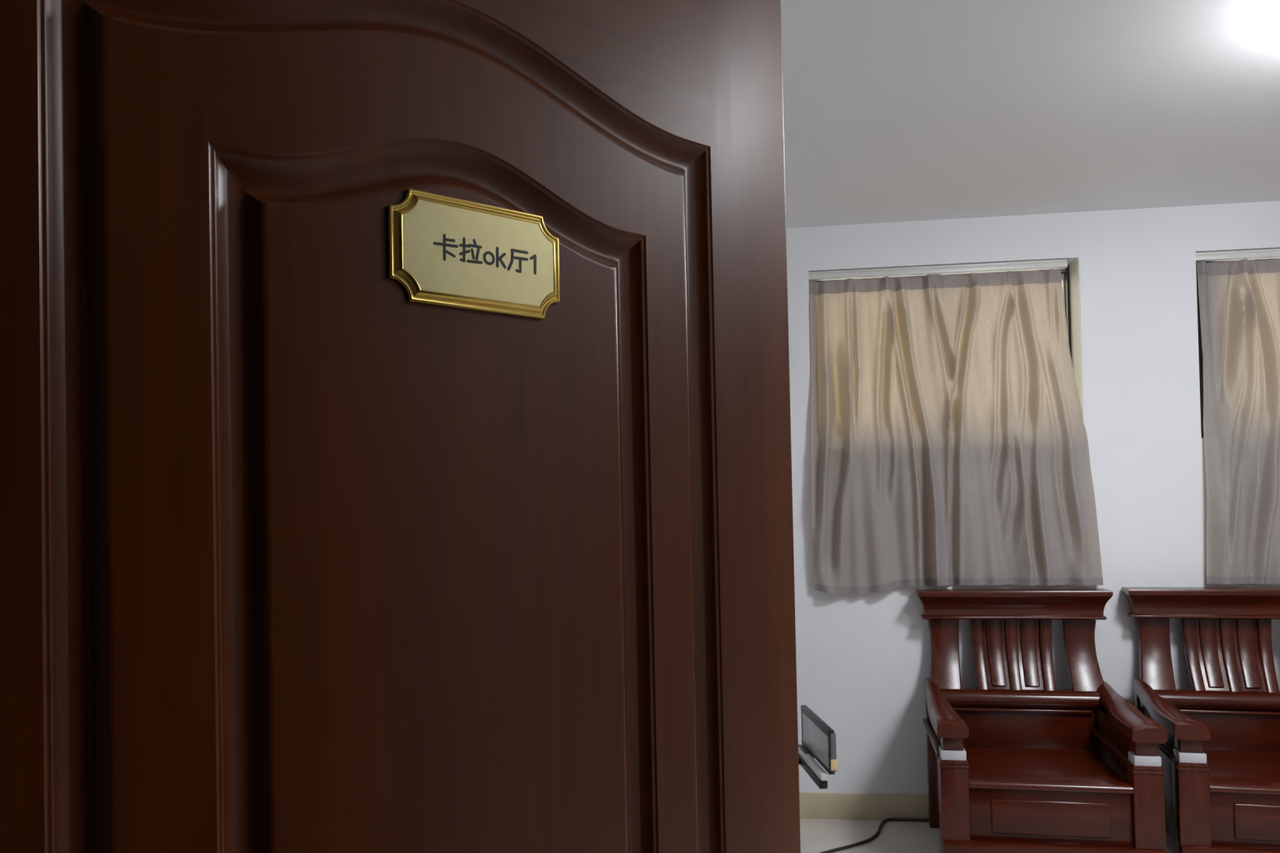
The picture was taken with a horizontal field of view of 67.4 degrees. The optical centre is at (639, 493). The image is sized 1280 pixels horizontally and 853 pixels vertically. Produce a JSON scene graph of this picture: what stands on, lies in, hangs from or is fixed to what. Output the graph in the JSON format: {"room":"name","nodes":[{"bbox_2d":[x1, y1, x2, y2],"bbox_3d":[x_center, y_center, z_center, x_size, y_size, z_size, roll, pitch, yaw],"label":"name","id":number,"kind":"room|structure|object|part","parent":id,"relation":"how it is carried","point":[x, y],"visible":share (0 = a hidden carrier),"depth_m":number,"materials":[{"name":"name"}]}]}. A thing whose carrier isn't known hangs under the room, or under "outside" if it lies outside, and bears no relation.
{"room":"entertainment venue","nodes":[
{"label":"entertainment venue","id":0,"kind":"room"},
{"bbox_2d":[798,705,837,789],"bbox_3d":[0.551,1.146,3.658,0.292,0.580,0.482,-1,-1,-3],"label":"screen","id":1,"kind":"object","parent":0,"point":[818,739],"visible":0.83,"depth_m":3.58,"materials":[{"name":"grey plastic"}]},
{"bbox_3d":[0.667,0.935,3.659,0.004,0.118,0.424,-1,-1,-3],"label":"screen glass","id":2,"kind":"part","parent":1,"relation":"part of","materials":[{"name":"grey glass"}]},
{"bbox_2d":[800,818,1174,852],"bbox_3d":[1.691,1.418,1.202,5.840,0.100,6.343,-1,-1,7],"label":"floor","id":3,"kind":"structure","parent":0,"point":[816,835],"depth_m":4.01,"materials":[{"name":"beige tile"}]},
{"bbox_2d":[819,817,928,852],"bbox_3d":[1.089,1.426,4.081,0.906,0.013,0.238,-1,-1,-23],"label":"cable","id":4,"kind":"object","parent":3,"relation":"on","point":[885,820],"visible":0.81,"depth_m":4.01,"materials":[{"name":"rubber"}]},
{"bbox_2d":[915,588,1167,852],"bbox_3d":[1.525,0.912,3.765,0.770,1.012,0.755,-1,-1,11],"label":"wooden armchair","id":5,"kind":"object","parent":3,"relation":"on","point":[1106,794],"visible":1,"depth_m":3.83,"materials":[{"name":"red wood"}]},
{"bbox_3d":[1.212,0.976,3.848,0.103,0.018,0.599,-1,-1,11],"label":"rail","id":6,"kind":"part","parent":5,"relation":"part of","materials":[{"name":"red wood"}]},
{"bbox_3d":[1.272,1.135,4.129,0.068,0.590,0.060,-1,-1,11],"label":"leg","id":7,"kind":"part","parent":5,"relation":"part of","materials":[{"name":"red wood"}]},
{"bbox_3d":[1.214,1.155,3.824,0.026,0.341,0.560,-1,-1,11],"label":"panel","id":8,"kind":"part","parent":5,"relation":"part of","materials":[{"name":"red wood"}]},
{"bbox_3d":[1.196,0.840,3.797,0.111,0.102,0.685,-1,-1,11],"label":"arm","id":9,"kind":"part","parent":5,"relation":"part of","materials":[{"name":"red wood"}]},
{"bbox_3d":[1.149,1.207,3.507,0.099,0.428,0.085,-1,-1,11],"label":"leg","id":10,"kind":"part","parent":5,"relation":"part of","materials":[{"name":"red wood"}]},
{"bbox_3d":[1.512,0.671,4.079,0.063,0.270,0.101,-1,-1,11],"label":"splat panel","id":11,"kind":"part","parent":5,"relation":"part of","materials":[{"name":"red wood"}]},
{"bbox_3d":[1.578,0.473,4.079,0.770,0.126,0.130,-1,-1,11],"label":"crest rail","id":12,"kind":"part","parent":5,"relation":"part of","materials":[{"name":"red wood"}]},
{"bbox_3d":[1.569,0.852,3.988,0.669,0.070,0.105,-1,-1,11],"label":"rail","id":13,"kind":"part","parent":5,"relation":"part of","materials":[{"name":"red wood"}]},
{"bbox_3d":[1.568,0.976,3.970,0.582,0.150,0.027,-1,-1,11],"label":"panel","id":14,"kind":"part","parent":5,"relation":"part of","materials":[{"name":"red wood"}]},
{"bbox_3d":[1.647,0.668,4.051,0.063,0.270,0.101,-1,-1,11],"label":"splat panel","id":15,"kind":"part","parent":5,"relation":"part of","materials":[{"name":"red wood"}]},
{"bbox_3d":[1.511,1.050,3.681,0.547,0.033,0.565,-1,-1,11],"label":"seat","id":16,"kind":"part","parent":5,"relation":"part of","materials":[{"name":"red wood"}]},
{"bbox_3d":[1.460,1.157,3.416,0.398,0.123,0.012,-1,-1,11],"label":"apron panel","id":17,"kind":"part","parent":5,"relation":"part of","materials":[{"name":"red wood"}]},
{"bbox_3d":[1.461,1.267,3.409,0.745,0.041,0.042,-1,-1,11],"label":"rail","id":18,"kind":"part","parent":5,"relation":"part of","materials":[{"name":"red wood"}]},
{"bbox_3d":[1.847,0.961,3.719,0.103,0.018,0.599,-1,-1,11],"label":"rail","id":19,"kind":"part","parent":5,"relation":"part of","materials":[{"name":"red wood"}]},
{"bbox_3d":[1.844,1.140,3.696,0.026,0.341,0.560,-1,-1,11],"label":"panel","id":20,"kind":"part","parent":5,"relation":"part of","materials":[{"name":"red wood"}]},
{"bbox_3d":[1.836,0.825,3.667,0.111,0.102,0.685,-1,-1,11],"label":"arm","id":21,"kind":"part","parent":5,"relation":"part of","materials":[{"name":"red wood"}]},
{"bbox_3d":[1.784,1.192,3.378,0.099,0.428,0.085,-1,-1,11],"label":"leg","id":22,"kind":"part","parent":5,"relation":"part of","materials":[{"name":"red wood"}]},
{"bbox_2d":[1121,586,1279,852],"bbox_3d":[2.348,0.893,3.641,0.770,1.012,0.755,-1,-1,15],"label":"wooden armchair","id":23,"kind":"object","parent":3,"relation":"on","point":[1219,800],"visible":0.94,"depth_m":3.84,"materials":[{"name":"red wood"}]},
{"bbox_3d":[2.118,1.116,4.020,0.068,0.590,0.060,-1,-1,15],"label":"leg","id":24,"kind":"part","parent":23,"relation":"part of","materials":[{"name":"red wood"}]},
{"bbox_3d":[2.042,0.957,3.742,0.103,0.018,0.599,-1,-1,15],"label":"rail","id":25,"kind":"part","parent":23,"relation":"part of","materials":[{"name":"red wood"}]},
{"bbox_3d":[2.042,1.136,3.719,0.026,0.341,0.560,-1,-1,15],"label":"panel","id":26,"kind":"part","parent":23,"relation":"part of","materials":[{"name":"red wood"}]},
{"bbox_3d":[2.022,0.821,3.692,0.111,0.102,0.685,-1,-1,15],"label":"arm","id":27,"kind":"part","parent":23,"relation":"part of","materials":[{"name":"red wood"}]},
{"bbox_3d":[1.959,1.189,3.406,0.099,0.428,0.085,-1,-1,15],"label":"leg","id":28,"kind":"part","parent":23,"relation":"part of","materials":[{"name":"red wood"}]},
{"bbox_3d":[2.419,0.454,3.952,0.770,0.126,0.130,-1,-1,15],"label":"crest rail","id":29,"kind":"part","parent":23,"relation":"part of","materials":[{"name":"red wood"}]},
{"bbox_3d":[2.354,0.651,3.955,0.063,0.270,0.101,-1,-1,15],"label":"splat panel","id":30,"kind":"part","parent":23,"relation":"part of","materials":[{"name":"red wood"}]},
{"bbox_3d":[2.405,0.833,3.862,0.669,0.070,0.105,-1,-1,15],"label":"rail","id":31,"kind":"part","parent":23,"relation":"part of","materials":[{"name":"red wood"}]},
{"bbox_3d":[2.265,1.249,3.290,0.745,0.041,0.042,-1,-1,15],"label":"rail","id":32,"kind":"part","parent":23,"relation":"part of","materials":[{"name":"red wood"}]},
{"bbox_3d":[2.404,0.957,3.844,0.582,0.150,0.027,-1,-1,15],"label":"panel","id":33,"kind":"part","parent":23,"relation":"part of","materials":[{"name":"red wood"}]},
{"bbox_3d":[2.330,1.031,3.559,0.547,0.033,0.565,-1,-1,15],"label":"seat","id":34,"kind":"part","parent":23,"relation":"part of","materials":[{"name":"red wood"}]},
{"bbox_3d":[2.487,0.648,3.920,0.063,0.270,0.101,-1,-1,15],"label":"splat panel","id":35,"kind":"part","parent":23,"relation":"part of","materials":[{"name":"red wood"}]},
{"bbox_3d":[2.264,1.138,3.297,0.398,0.123,0.012,-1,-1,15],"label":"apron panel","id":36,"kind":"part","parent":23,"relation":"part of","materials":[{"name":"red wood"}]},
{"bbox_2d":[780,0,1279,228],"bbox_3d":[1.635,-1.321,1.252,5.840,0.100,6.343,-1,-1,7],"label":"ceiling","id":37,"kind":"structure","parent":0,"point":[895,110],"depth_m":3.05,"materials":[{"name":"paint"}]},
{"bbox_2d":[786,200,1279,794],"bbox_3d":[2.035,0.096,4.256,5.600,2.640,0.240,-1,-1,7],"label":"wall","id":38,"kind":"structure","parent":0,"point":[863,661],"depth_m":4.15,"materials":[{"name":"white paint"}]},
{"bbox_2d":[799,792,928,819],"bbox_3d":[2.046,1.358,4.107,5.600,0.112,0.012,-1,-1,7],"label":"baseboard","id":39,"kind":"structure","parent":38,"relation":"attached to","point":[812,805],"depth_m":4.23,"materials":[{"name":"beige tile"}]},
{"bbox_2d":[808,258,1067,281],"bbox_3d":[1.312,-0.992,4.265,1.113,0.037,0.040,-1,-1,7],"label":"track","id":40,"kind":"object","parent":38,"relation":"attached to","point":[1013,266],"visible":1,"depth_m":4.25,"materials":[{"name":"white metal"}]},
{"bbox_2d":[808,268,1103,594],"bbox_3d":[1.360,-0.268,4.206,1.217,1.402,0.180,-1,-1,7],"label":"curtain","id":41,"kind":"object","parent":40,"relation":"hanging from","point":[949,442],"visible":1,"depth_m":4.21,"materials":[{"name":"grey fabric"}]},
{"bbox_2d":[808,257,1083,422],"bbox_3d":[1.350,-0.610,4.324,1.160,0.803,0.183,-1,-1,7],"label":"window","id":42,"kind":"structure","parent":38,"relation":"in","point":[1069,275],"depth_m":4.24,"materials":[{"name":"brown metal"}]},
{"bbox_3d":[1.357,-0.609,4.385,1.157,0.799,0.060,-1,-1,7],"label":"frame","id":43,"kind":"part","parent":42,"relation":"part of","materials":[{"name":"brown metal"}]},
{"bbox_3d":[1.630,-0.615,4.365,0.586,0.739,0.022,-1,-1,7],"label":"sash","id":44,"kind":"part","parent":42,"relation":"part of","materials":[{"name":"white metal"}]},
{"bbox_2d":[1195,251,1274,438],"bbox_3d":[2.973,-0.647,4.125,1.162,0.803,0.183,-1,-1,7],"label":"window","id":45,"kind":"structure","parent":38,"relation":"in","point":[1199,334],"depth_m":4.22,"materials":[{"name":"brown metal"}]},
{"bbox_2d":[1195,248,1279,262],"bbox_3d":[2.957,-1.029,4.063,1.159,0.037,0.040,-1,-1,7],"label":"track","id":46,"kind":"object","parent":38,"relation":"attached to","point":[1260,254],"visible":0.99,"depth_m":4.10,"materials":[{"name":"white metal"}]},
{"bbox_2d":[1196,258,1279,584],"bbox_3d":[2.980,-0.317,4.016,1.209,1.378,0.166,-1,-1,7],"label":"curtain","id":47,"kind":"object","parent":46,"relation":"hanging from","point":[1239,300],"visible":1,"depth_m":4.06,"materials":[{"name":"grey fabric"}]},
{"bbox_3d":[1.546,0.033,0.273,5.600,2.640,0.120,-1,-1,7],"label":"wall","id":48,"kind":"structure","parent":0,"visible":0},
{"bbox_2d":[0,0,800,852],"bbox_3d":[-0.165,0.402,0.860,0.880,1.978,0.040,0,-1,-39],"label":"door","id":49,"kind":"structure","parent":48,"relation":"in","point":[299,553],"depth_m":0.81,"materials":[{"name":"brown wood"}]},
{"bbox_2d":[387,187,559,319],"bbox_3d":[-0.144,-0.214,0.866,0.174,0.098,0.009,0,-1,-39],"label":"door sign","id":50,"kind":"object","parent":49,"relation":"attached to","point":[443,251],"visible":1,"depth_m":0.86,"materials":[{"name":"gold metal"}]},
{"bbox_3d":[-0.174,-0.484,0.865,0.634,0.206,0.012,0,-1,-39],"label":"rail","id":51,"kind":"part","parent":49,"relation":"part of","materials":[{"name":"brown wood"}]}
]}

